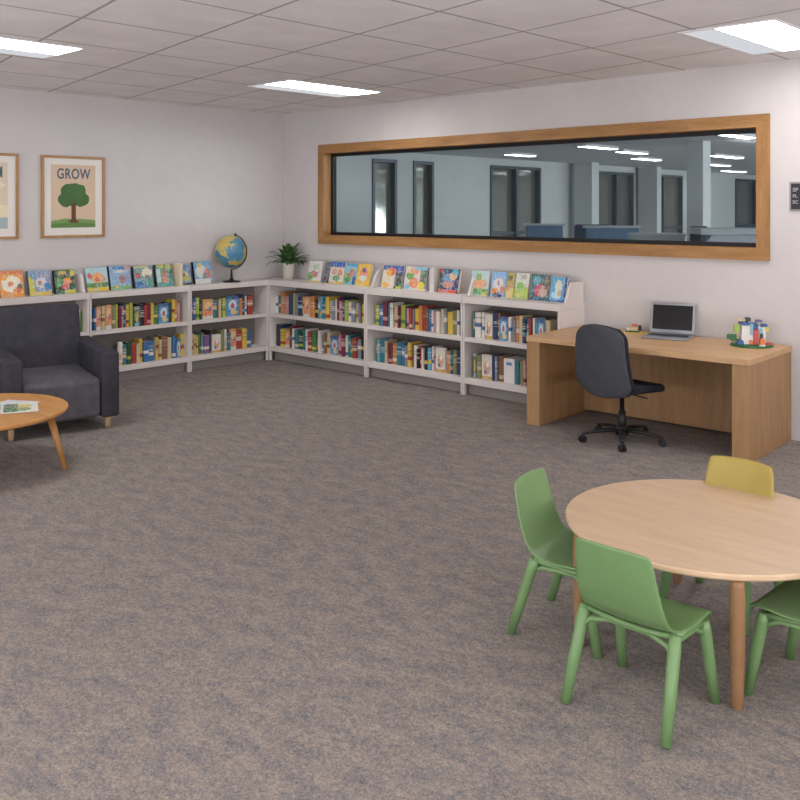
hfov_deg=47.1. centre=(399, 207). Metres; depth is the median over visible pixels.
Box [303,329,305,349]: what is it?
book
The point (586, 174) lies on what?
column
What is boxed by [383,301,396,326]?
book
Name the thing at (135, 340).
book
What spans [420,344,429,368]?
book
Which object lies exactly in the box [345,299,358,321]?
book
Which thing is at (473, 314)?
book
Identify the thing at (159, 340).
book
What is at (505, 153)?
lamp
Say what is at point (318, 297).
book
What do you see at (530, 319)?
book
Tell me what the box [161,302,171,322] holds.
book
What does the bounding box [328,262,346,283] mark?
picture book
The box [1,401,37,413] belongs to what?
magazine
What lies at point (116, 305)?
book
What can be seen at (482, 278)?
picture book
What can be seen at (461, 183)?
wall
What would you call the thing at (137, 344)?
book
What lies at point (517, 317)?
book
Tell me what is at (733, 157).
diffuser
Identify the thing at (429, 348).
book
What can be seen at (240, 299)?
book
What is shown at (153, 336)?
book
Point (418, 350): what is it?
book
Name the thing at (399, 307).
book
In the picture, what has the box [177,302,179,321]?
book
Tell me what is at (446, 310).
book
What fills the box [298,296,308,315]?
book
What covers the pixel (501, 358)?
book
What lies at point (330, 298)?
book
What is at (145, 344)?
book
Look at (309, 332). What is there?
book
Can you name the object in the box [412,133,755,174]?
ceiling
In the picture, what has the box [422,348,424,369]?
book
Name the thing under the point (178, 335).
book
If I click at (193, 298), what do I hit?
book
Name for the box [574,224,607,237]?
desk
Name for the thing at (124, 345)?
book
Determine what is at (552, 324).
book
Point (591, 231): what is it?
wall
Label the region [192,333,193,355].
book
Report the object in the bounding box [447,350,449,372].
book
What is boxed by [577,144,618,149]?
lamp
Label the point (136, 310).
book
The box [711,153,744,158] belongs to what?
lamp
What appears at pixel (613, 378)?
backrest cushion
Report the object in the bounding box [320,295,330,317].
book
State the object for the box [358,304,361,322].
book
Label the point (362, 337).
book
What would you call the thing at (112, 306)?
book
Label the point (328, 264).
picture book
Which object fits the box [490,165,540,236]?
window
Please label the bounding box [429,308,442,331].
book
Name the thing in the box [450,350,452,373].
book
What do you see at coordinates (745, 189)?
window
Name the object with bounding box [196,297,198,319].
book
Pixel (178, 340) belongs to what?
book
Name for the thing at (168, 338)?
book
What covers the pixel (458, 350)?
book
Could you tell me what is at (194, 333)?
book
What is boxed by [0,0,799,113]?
ceiling
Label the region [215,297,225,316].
book
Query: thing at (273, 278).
post
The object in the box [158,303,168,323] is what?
book
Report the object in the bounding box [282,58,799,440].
wall
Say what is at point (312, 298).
book
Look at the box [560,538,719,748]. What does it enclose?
child chair
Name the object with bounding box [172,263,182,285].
picture book
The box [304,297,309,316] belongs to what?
book
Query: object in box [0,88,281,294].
wall
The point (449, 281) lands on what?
picture book
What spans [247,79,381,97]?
recessed light
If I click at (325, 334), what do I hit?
book
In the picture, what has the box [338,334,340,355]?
book
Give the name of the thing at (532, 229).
wall
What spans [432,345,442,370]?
book
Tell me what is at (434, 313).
book
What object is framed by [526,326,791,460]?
desk
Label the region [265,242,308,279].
potted plant
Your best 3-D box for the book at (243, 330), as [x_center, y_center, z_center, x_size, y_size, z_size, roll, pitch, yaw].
[-1.905,1.562,11.027,0.141,0.237,0.064,0,0,43]
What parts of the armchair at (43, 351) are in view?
arm, backrest, seat, arm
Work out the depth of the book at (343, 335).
10.37 m
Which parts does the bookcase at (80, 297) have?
panel, panel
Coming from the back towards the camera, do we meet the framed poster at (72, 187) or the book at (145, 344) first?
the book at (145, 344)
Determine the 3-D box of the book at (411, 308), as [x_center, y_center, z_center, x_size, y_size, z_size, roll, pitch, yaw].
[0.157,1.167,9.714,0.040,0.227,0.155,0,0,43]
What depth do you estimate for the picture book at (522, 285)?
8.83 m
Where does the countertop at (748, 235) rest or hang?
on the floor
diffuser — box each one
[582,146,615,149]
[617,152,643,153]
[711,156,743,158]
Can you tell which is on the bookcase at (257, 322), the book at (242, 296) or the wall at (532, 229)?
the book at (242, 296)
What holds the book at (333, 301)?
on the bookcase at (296, 285)
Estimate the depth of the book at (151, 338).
10.10 m
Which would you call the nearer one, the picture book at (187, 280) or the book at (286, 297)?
the picture book at (187, 280)
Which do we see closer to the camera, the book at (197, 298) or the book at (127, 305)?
the book at (127, 305)
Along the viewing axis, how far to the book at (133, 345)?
9.90 m
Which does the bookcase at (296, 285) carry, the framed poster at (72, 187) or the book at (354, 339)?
the book at (354, 339)
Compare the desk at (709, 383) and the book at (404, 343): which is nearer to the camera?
the desk at (709, 383)
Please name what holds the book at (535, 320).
on the bookcase at (570, 313)
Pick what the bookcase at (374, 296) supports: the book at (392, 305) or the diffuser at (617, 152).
the book at (392, 305)
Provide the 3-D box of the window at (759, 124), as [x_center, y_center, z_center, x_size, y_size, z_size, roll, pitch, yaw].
[1.056,-0.168,9.350,5.460,1.195,0.188,0,0,43]
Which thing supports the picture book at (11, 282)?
on the bookcase at (80, 297)
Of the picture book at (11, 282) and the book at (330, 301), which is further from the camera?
the book at (330, 301)
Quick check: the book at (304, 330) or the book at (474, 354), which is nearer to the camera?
the book at (474, 354)
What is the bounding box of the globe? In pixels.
[215,233,247,282]
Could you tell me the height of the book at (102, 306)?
0.249 m
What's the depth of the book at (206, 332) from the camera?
10.65 m
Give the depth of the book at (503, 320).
8.83 m
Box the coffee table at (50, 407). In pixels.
[0,393,68,469]
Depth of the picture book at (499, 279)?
9.02 m
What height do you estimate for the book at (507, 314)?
0.258 m
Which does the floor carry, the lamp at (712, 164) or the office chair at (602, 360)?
the office chair at (602, 360)
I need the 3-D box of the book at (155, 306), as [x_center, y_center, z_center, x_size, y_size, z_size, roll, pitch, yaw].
[-2.748,1.177,10.170,0.153,0.206,0.058,0,0,43]
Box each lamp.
[503,152,536,156]
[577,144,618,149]
[614,149,648,153]
[630,156,662,160]
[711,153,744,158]
[711,163,730,166]
[719,134,755,138]
[720,169,746,172]
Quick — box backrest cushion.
[594,324,634,397]
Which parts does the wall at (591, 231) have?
rail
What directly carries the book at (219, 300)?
on the bookcase at (257, 322)
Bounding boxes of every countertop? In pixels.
[628,233,686,240]
[689,228,755,242]
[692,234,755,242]
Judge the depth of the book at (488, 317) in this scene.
8.97 m
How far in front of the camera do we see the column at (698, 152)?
13.83 m
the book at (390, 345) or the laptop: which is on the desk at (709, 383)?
the laptop
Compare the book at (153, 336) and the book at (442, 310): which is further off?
the book at (153, 336)
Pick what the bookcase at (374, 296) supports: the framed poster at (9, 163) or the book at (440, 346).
the book at (440, 346)
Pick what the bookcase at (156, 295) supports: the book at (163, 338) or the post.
the book at (163, 338)
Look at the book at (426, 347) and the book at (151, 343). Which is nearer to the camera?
the book at (426, 347)
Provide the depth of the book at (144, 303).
10.04 m
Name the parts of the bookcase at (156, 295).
panel, panel, shelf, shelf, panel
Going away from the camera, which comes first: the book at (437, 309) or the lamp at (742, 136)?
the book at (437, 309)
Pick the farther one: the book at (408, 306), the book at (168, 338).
the book at (168, 338)
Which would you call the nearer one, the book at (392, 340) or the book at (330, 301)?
the book at (392, 340)
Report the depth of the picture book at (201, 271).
10.62 m
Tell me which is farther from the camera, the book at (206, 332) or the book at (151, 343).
the book at (206, 332)
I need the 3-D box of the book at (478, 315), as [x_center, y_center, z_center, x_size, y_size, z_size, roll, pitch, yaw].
[0.819,1.155,9.098,0.070,0.251,0.159,0,0,43]
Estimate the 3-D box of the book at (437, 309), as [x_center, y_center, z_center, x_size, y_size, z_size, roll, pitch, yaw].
[0.386,1.168,9.529,0.024,0.224,0.158,0,0,43]
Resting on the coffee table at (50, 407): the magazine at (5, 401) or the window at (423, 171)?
the magazine at (5, 401)
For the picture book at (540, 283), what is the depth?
8.68 m
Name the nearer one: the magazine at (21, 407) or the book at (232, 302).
the magazine at (21, 407)
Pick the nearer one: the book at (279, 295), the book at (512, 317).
the book at (512, 317)
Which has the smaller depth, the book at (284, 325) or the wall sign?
the wall sign
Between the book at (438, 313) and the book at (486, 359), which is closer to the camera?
the book at (486, 359)
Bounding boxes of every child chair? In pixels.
[506,468,633,658]
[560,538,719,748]
[659,455,782,635]
[744,579,799,695]
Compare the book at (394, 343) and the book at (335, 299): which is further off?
the book at (335, 299)
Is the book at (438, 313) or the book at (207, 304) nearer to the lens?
the book at (438, 313)
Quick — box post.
[258,277,282,357]
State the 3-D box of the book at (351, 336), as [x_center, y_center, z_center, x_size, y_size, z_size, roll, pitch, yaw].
[-0.517,1.556,10.389,0.044,0.248,0.165,0,0,43]
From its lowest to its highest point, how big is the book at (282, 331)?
0.214 m
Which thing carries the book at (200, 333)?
on the bookcase at (257, 322)
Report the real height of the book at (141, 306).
0.231 m
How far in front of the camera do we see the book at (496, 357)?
8.89 m
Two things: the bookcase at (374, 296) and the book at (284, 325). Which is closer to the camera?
the bookcase at (374, 296)
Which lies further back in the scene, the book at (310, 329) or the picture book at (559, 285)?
the book at (310, 329)
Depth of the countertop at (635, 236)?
10.45 m
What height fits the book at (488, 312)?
0.253 m
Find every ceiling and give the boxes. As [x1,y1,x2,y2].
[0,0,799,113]
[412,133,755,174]
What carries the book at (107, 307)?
on the bookcase at (156, 295)
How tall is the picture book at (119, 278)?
0.264 m
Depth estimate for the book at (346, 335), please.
10.35 m
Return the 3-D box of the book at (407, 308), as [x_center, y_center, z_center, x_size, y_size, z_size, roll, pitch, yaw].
[0.141,1.169,9.759,0.035,0.221,0.182,0,0,43]
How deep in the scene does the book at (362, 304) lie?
10.18 m
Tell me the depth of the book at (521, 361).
8.70 m
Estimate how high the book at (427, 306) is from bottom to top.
0.258 m
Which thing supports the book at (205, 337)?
on the bookcase at (257, 322)
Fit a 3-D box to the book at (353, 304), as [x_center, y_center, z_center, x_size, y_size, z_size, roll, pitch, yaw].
[-0.469,1.169,10.331,0.060,0.222,0.177,0,0,43]
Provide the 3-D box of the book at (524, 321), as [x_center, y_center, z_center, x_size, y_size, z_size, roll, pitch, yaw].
[1.226,1.165,8.729,0.033,0.231,0.171,0,0,43]
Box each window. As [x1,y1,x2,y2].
[318,113,769,260]
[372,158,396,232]
[413,161,433,233]
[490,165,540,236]
[599,171,633,224]
[661,174,682,232]
[735,179,755,227]
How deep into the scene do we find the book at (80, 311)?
9.47 m
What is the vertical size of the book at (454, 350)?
0.246 m
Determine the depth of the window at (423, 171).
17.21 m
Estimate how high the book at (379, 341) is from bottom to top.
0.247 m
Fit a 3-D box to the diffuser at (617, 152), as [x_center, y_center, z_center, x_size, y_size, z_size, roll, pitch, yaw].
[4.089,-0.967,16.151,0.160,0.005,0.860,0,0,43]
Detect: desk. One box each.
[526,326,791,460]
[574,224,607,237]
[690,226,707,240]
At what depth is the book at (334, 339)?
10.49 m
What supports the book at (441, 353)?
on the bookcase at (374, 296)
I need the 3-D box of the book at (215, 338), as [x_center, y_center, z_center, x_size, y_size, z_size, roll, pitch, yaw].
[-2.147,1.577,10.694,0.030,0.206,0.117,0,0,43]
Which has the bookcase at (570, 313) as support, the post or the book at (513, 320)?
the book at (513, 320)
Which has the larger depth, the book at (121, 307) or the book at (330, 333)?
the book at (330, 333)
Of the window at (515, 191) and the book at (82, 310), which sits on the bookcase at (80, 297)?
the book at (82, 310)
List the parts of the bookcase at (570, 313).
panel, shelf, shelf, panel, panel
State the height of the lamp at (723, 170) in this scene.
0.046 m
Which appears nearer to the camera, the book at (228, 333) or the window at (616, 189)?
the book at (228, 333)
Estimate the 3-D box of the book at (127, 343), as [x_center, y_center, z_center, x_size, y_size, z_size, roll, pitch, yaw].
[-2.966,1.560,9.909,0.159,0.239,0.043,0,0,43]
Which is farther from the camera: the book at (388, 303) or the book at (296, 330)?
the book at (296, 330)
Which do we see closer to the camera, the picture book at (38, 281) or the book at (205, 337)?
the picture book at (38, 281)
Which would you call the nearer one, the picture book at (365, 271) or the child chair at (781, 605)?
the child chair at (781, 605)
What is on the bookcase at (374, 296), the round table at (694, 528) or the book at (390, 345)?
the book at (390, 345)
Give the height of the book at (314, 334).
0.228 m
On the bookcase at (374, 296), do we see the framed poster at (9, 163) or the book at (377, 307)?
the book at (377, 307)
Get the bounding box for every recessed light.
[0,36,85,58]
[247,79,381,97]
[678,18,799,54]
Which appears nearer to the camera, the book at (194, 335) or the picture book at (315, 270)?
the book at (194, 335)
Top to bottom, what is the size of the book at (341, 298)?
0.255 m
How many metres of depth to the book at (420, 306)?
9.56 m
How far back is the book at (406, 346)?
9.72 m
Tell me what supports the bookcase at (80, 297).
on the floor
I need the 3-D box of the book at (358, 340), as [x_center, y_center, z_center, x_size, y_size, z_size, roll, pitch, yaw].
[-0.395,1.573,10.286,0.059,0.213,0.184,0,0,43]
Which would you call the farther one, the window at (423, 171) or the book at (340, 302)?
the window at (423, 171)
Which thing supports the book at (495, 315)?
on the bookcase at (570, 313)
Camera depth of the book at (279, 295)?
11.16 m
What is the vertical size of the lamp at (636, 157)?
0.046 m
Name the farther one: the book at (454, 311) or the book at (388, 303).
the book at (388, 303)
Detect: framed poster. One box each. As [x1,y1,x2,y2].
[0,153,18,238]
[41,155,104,237]
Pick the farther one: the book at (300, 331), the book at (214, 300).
the book at (300, 331)
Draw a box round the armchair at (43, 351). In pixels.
[0,303,118,440]
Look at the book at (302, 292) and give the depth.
10.99 m
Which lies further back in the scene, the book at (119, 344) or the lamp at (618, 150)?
the lamp at (618, 150)
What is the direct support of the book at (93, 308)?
on the bookcase at (156, 295)
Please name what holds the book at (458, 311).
on the bookcase at (374, 296)
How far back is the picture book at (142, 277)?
10.05 m
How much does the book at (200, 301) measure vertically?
0.221 m
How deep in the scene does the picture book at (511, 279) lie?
8.92 m
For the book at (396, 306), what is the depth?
9.83 m
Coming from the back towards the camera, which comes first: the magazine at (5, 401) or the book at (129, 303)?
the book at (129, 303)
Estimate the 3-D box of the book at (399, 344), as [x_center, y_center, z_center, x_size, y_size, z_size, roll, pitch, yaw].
[0.038,1.556,9.854,0.064,0.247,0.158,0,0,43]
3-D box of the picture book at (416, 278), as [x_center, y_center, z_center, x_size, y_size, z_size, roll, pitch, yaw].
[0.173,0.754,9.783,0.310,0.248,0.077,0,0,43]
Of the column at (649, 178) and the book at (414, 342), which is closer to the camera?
the book at (414, 342)
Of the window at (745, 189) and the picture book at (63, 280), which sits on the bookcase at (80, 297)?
the picture book at (63, 280)
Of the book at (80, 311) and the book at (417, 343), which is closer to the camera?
the book at (80, 311)
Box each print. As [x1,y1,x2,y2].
[0,162,7,228]
[51,164,94,227]
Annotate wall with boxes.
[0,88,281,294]
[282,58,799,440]
[337,153,755,240]
[524,223,564,237]
[583,225,640,238]
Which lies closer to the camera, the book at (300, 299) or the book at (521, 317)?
the book at (521, 317)
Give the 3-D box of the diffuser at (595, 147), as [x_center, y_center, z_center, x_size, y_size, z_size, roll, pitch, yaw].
[3.198,-0.967,14.793,0.160,0.005,0.960,0,0,43]
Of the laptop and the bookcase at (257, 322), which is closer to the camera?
the laptop
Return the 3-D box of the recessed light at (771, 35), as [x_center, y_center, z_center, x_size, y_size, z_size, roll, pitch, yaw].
[2.541,-1.186,6.425,0.660,0.008,1.220,0,0,43]
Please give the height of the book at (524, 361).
0.241 m
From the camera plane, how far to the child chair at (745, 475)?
4.37 m
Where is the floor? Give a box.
[0,357,799,799]
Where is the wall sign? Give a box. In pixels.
[789,182,799,210]
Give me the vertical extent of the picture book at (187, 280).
0.239 m
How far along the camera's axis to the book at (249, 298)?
11.04 m
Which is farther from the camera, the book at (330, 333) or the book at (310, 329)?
the book at (310, 329)
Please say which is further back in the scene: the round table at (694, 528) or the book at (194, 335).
the book at (194, 335)
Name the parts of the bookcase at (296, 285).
panel, shelf, shelf, panel, panel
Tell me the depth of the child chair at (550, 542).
4.07 m
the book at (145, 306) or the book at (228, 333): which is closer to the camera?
the book at (145, 306)
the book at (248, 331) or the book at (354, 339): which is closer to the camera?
the book at (354, 339)
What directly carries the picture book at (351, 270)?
on the bookcase at (296, 285)
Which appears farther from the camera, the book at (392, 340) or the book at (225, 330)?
the book at (225, 330)
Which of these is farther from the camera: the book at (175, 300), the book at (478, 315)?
the book at (175, 300)
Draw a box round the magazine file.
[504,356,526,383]
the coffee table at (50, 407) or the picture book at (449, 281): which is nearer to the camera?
the coffee table at (50, 407)
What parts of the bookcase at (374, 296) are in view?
panel, shelf, shelf, panel, panel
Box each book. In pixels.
[0,270,24,297]
[26,270,51,295]
[52,269,75,293]
[80,309,83,331]
[80,311,81,331]
[84,267,108,291]
[92,307,95,330]
[95,305,104,329]
[95,306,100,329]
[104,304,110,328]
[107,265,131,289]
[108,303,117,327]
[111,305,114,328]
[116,302,125,326]
[116,344,125,364]
[117,342,122,365]
[118,305,122,327]
[118,308,120,327]
[120,340,130,364]
[122,302,132,326]
[126,304,128,326]
[131,265,153,288]
[131,343,135,363]
[132,342,139,362]
[133,303,143,325]
[133,306,139,326]
[133,338,141,361]
[141,302,150,324]
[142,340,153,360]
[142,341,148,361]
[144,305,146,324]
[145,302,153,324]
[147,336,155,360]
[153,264,173,286]
[153,336,157,359]
[154,305,157,323]
[154,334,166,359]
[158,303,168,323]
[158,339,161,359]
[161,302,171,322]
[165,299,174,321]
[167,336,170,358]
[168,335,175,357]
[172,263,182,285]
[174,333,183,356]
[175,300,176,321]
[176,338,180,357]
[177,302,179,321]
[183,264,191,284]
[191,261,212,283]
[192,297,195,319]
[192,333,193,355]
[193,331,202,353]
[194,333,199,353]
[194,335,195,354]
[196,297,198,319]
[196,335,197,354]
[199,300,201,319]
[201,329,210,352]
[202,299,212,318]
[203,334,208,353]
[211,334,220,352]
[213,299,216,317]
[213,329,223,351]
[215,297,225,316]
[218,299,220,316]
[223,329,226,350]
[225,295,238,316]
[227,332,230,350]
[229,328,235,349]
[235,294,244,314]
[236,327,246,348]
[236,329,240,348]
[239,298,241,314]
[245,295,252,313]
[247,330,250,347]
[276,296,278,312]
[277,323,291,345]
[279,295,280,312]
[280,328,289,346]
[281,291,292,313]
[285,296,288,313]
[285,329,289,346]
[289,294,292,314]
[290,325,303,347]
[292,327,302,347]
[293,292,303,314]
[295,293,308,315]
[295,328,304,348]
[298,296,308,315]
[299,330,302,349]
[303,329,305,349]
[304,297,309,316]
[306,328,317,350]
[307,261,323,281]
[308,330,318,350]
[310,295,323,317]
[312,331,317,351]
[315,299,317,317]
[318,297,319,317]
[318,329,329,352]
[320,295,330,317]
[322,300,325,318]
[322,335,323,352]
[323,262,331,282]
[324,333,326,353]
[326,296,339,318]
[327,331,339,353]
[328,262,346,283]
[330,301,331,319]
[331,335,337,354]
[332,300,334,319]
[335,299,336,319]
[337,297,350,320]
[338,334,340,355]
[339,301,342,320]
[341,332,354,356]
[343,263,358,284]
[343,297,355,320]
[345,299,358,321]
[346,335,347,356]
[348,334,360,356]
[349,301,362,321]
[351,301,362,322]
[352,336,360,358]
[355,264,373,285]
[356,302,363,322]
[357,339,360,358]
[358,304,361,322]
[361,336,363,359]
[362,304,363,322]
[375,304,379,324]
[377,338,389,361]
[380,304,382,325]
[381,265,405,288]
[381,341,384,362]
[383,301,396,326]
[385,339,396,362]
[388,303,389,326]
[388,341,398,363]
[390,302,403,326]
[393,342,396,364]
[395,305,400,327]
[397,340,409,365]
[398,306,400,327]
[401,304,414,327]
[402,341,412,365]
[403,266,428,290]
[405,306,417,328]
[405,345,407,366]
[407,308,408,328]
[408,341,421,366]
[409,307,418,329]
[412,343,425,366]
[413,309,414,329]
[414,344,427,367]
[415,308,418,329]
[417,349,419,368]
[419,305,426,330]
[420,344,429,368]
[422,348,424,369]
[423,305,435,330]
[425,344,436,369]
[426,307,438,330]
[428,347,431,369]
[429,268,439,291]
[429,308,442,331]
[432,309,440,331]
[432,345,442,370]
[433,311,435,331]
[434,346,445,370]
[436,311,440,332]
[436,347,446,372]
[437,268,462,293]
[441,308,445,332]
[444,308,455,333]
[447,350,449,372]
[448,311,452,333]
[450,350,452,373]
[453,309,460,334]
[453,348,460,373]
[457,310,460,334]
[457,349,460,374]
[471,270,491,295]
[473,314,474,336]
[473,353,477,377]
[475,311,486,337]
[477,353,491,378]
[482,311,493,337]
[482,354,491,379]
[485,313,492,338]
[490,272,507,297]
[492,353,504,380]
[493,311,503,339]
[495,354,504,380]
[498,312,510,339]
[499,316,507,340]
[499,354,513,381]
[505,273,516,297]
[508,316,515,341]
[512,319,515,341]
[514,273,530,299]
[515,361,519,384]
[516,314,530,341]
[519,314,532,342]
[520,360,522,384]
[522,318,526,343]
[523,359,526,385]
[527,316,536,335]
[529,274,552,300]
[529,316,539,334]
[533,317,544,333]
[538,318,545,333]
[546,319,557,331]
[549,277,568,302]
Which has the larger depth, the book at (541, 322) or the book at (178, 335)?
the book at (178, 335)
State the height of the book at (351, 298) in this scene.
0.256 m
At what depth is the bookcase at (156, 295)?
10.09 m
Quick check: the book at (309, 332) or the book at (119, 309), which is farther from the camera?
the book at (309, 332)
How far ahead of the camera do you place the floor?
4.13 m
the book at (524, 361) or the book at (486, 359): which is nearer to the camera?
the book at (524, 361)
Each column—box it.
[574,162,598,225]
[638,167,660,232]
[687,141,710,240]
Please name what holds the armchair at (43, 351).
on the floor
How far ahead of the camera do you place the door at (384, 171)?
16.43 m
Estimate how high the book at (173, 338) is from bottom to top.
0.242 m
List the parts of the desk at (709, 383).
panel, panel, panel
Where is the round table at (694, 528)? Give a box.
[565,479,799,710]
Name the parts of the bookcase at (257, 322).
panel, panel, shelf, shelf, panel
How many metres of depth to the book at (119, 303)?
9.83 m
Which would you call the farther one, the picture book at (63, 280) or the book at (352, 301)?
the book at (352, 301)
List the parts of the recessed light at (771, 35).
panel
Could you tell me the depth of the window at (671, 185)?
24.45 m
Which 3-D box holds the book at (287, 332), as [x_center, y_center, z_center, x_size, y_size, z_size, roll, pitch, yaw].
[-1.349,1.576,11.082,0.080,0.208,0.030,0,0,43]
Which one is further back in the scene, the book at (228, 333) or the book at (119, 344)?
the book at (228, 333)
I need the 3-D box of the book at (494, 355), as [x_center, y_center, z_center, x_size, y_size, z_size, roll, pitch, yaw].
[0.961,1.556,8.979,0.034,0.248,0.169,0,0,43]
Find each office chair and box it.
[575,324,666,451]
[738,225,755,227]
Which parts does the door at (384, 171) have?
pane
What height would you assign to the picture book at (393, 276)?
0.251 m
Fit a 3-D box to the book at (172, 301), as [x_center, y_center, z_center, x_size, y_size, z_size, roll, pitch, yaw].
[-2.588,1.153,10.319,0.147,0.255,0.035,0,0,43]
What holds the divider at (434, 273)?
on the bookcase at (374, 296)
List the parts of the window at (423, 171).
pane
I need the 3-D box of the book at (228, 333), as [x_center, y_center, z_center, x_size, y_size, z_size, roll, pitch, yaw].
[-2.070,1.577,10.872,0.164,0.206,0.041,0,0,43]
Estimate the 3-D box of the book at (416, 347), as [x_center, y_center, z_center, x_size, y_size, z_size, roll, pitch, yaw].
[0.223,1.562,9.691,0.046,0.237,0.182,0,0,43]
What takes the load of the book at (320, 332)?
on the bookcase at (296, 285)
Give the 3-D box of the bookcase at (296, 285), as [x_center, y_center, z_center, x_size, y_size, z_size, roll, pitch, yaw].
[-0.846,1.268,10.740,1.666,1.165,0.439,0,0,43]
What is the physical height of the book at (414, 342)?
0.257 m
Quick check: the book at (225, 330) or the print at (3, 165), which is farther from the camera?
the book at (225, 330)
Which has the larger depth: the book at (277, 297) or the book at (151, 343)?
the book at (277, 297)
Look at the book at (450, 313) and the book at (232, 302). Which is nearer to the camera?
the book at (450, 313)
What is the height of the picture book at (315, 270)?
0.247 m
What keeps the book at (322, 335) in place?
on the bookcase at (296, 285)
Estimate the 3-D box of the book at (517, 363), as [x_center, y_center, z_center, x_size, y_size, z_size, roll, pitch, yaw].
[1.165,1.573,8.782,0.045,0.214,0.158,0,0,43]
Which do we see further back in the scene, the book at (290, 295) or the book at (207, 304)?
the book at (290, 295)
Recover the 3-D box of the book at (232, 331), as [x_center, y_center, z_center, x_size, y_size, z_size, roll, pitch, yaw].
[-1.990,1.556,10.890,0.030,0.248,0.085,0,0,43]
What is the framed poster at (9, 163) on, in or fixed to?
attached to the wall at (180, 180)
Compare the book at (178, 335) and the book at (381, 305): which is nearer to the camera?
the book at (381, 305)
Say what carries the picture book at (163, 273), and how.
on the bookcase at (156, 295)
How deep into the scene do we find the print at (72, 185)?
9.59 m
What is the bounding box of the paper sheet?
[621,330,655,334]
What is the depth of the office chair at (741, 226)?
11.56 m
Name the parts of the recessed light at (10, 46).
panel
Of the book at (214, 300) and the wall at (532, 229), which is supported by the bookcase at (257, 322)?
the book at (214, 300)
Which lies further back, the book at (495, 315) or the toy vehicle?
the book at (495, 315)
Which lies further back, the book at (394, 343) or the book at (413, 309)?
the book at (394, 343)
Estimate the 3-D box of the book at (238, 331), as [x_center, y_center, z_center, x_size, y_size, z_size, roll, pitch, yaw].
[-1.970,1.567,10.986,0.150,0.225,0.072,0,0,43]
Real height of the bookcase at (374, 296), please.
1.165 m
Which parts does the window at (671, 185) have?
pane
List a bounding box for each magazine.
[0,400,40,413]
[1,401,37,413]
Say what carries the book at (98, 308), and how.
on the bookcase at (156, 295)
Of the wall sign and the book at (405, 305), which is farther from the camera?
the book at (405, 305)
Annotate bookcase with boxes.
[0,274,89,335]
[86,285,189,380]
[185,279,268,371]
[269,269,383,376]
[365,278,474,394]
[462,281,584,403]
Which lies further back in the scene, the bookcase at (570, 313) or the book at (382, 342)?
the book at (382, 342)
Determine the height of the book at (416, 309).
0.226 m
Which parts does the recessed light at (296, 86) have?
panel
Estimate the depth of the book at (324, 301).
10.59 m
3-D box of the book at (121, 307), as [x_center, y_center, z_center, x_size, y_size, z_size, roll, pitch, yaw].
[-3.020,1.165,9.853,0.160,0.231,0.017,0,0,43]
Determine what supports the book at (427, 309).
on the bookcase at (374, 296)
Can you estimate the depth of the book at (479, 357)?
9.04 m
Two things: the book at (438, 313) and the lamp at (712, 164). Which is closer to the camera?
the book at (438, 313)
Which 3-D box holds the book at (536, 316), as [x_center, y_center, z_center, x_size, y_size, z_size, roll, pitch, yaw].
[1.263,1.159,8.709,0.024,0.243,0.174,0,0,43]
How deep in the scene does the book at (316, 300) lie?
10.69 m
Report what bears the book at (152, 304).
on the bookcase at (156, 295)
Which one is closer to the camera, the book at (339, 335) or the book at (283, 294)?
the book at (339, 335)
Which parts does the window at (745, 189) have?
pane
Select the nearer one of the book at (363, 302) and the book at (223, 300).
the book at (363, 302)
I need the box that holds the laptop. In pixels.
[641,302,695,340]
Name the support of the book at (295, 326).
on the bookcase at (296, 285)
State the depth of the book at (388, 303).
9.89 m
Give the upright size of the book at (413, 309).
0.213 m
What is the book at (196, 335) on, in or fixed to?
on the bookcase at (257, 322)
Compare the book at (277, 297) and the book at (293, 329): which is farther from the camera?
the book at (277, 297)
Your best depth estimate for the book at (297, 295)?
10.94 m
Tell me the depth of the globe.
10.72 m
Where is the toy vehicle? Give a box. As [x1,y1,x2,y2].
[625,324,641,331]
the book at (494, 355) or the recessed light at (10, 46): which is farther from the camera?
the book at (494, 355)
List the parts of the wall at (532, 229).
rail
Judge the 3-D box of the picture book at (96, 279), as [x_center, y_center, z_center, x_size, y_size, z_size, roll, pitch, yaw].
[-3.197,0.754,9.666,0.077,0.248,0.245,0,0,43]
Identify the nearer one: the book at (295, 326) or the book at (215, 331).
the book at (215, 331)
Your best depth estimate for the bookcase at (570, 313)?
8.88 m

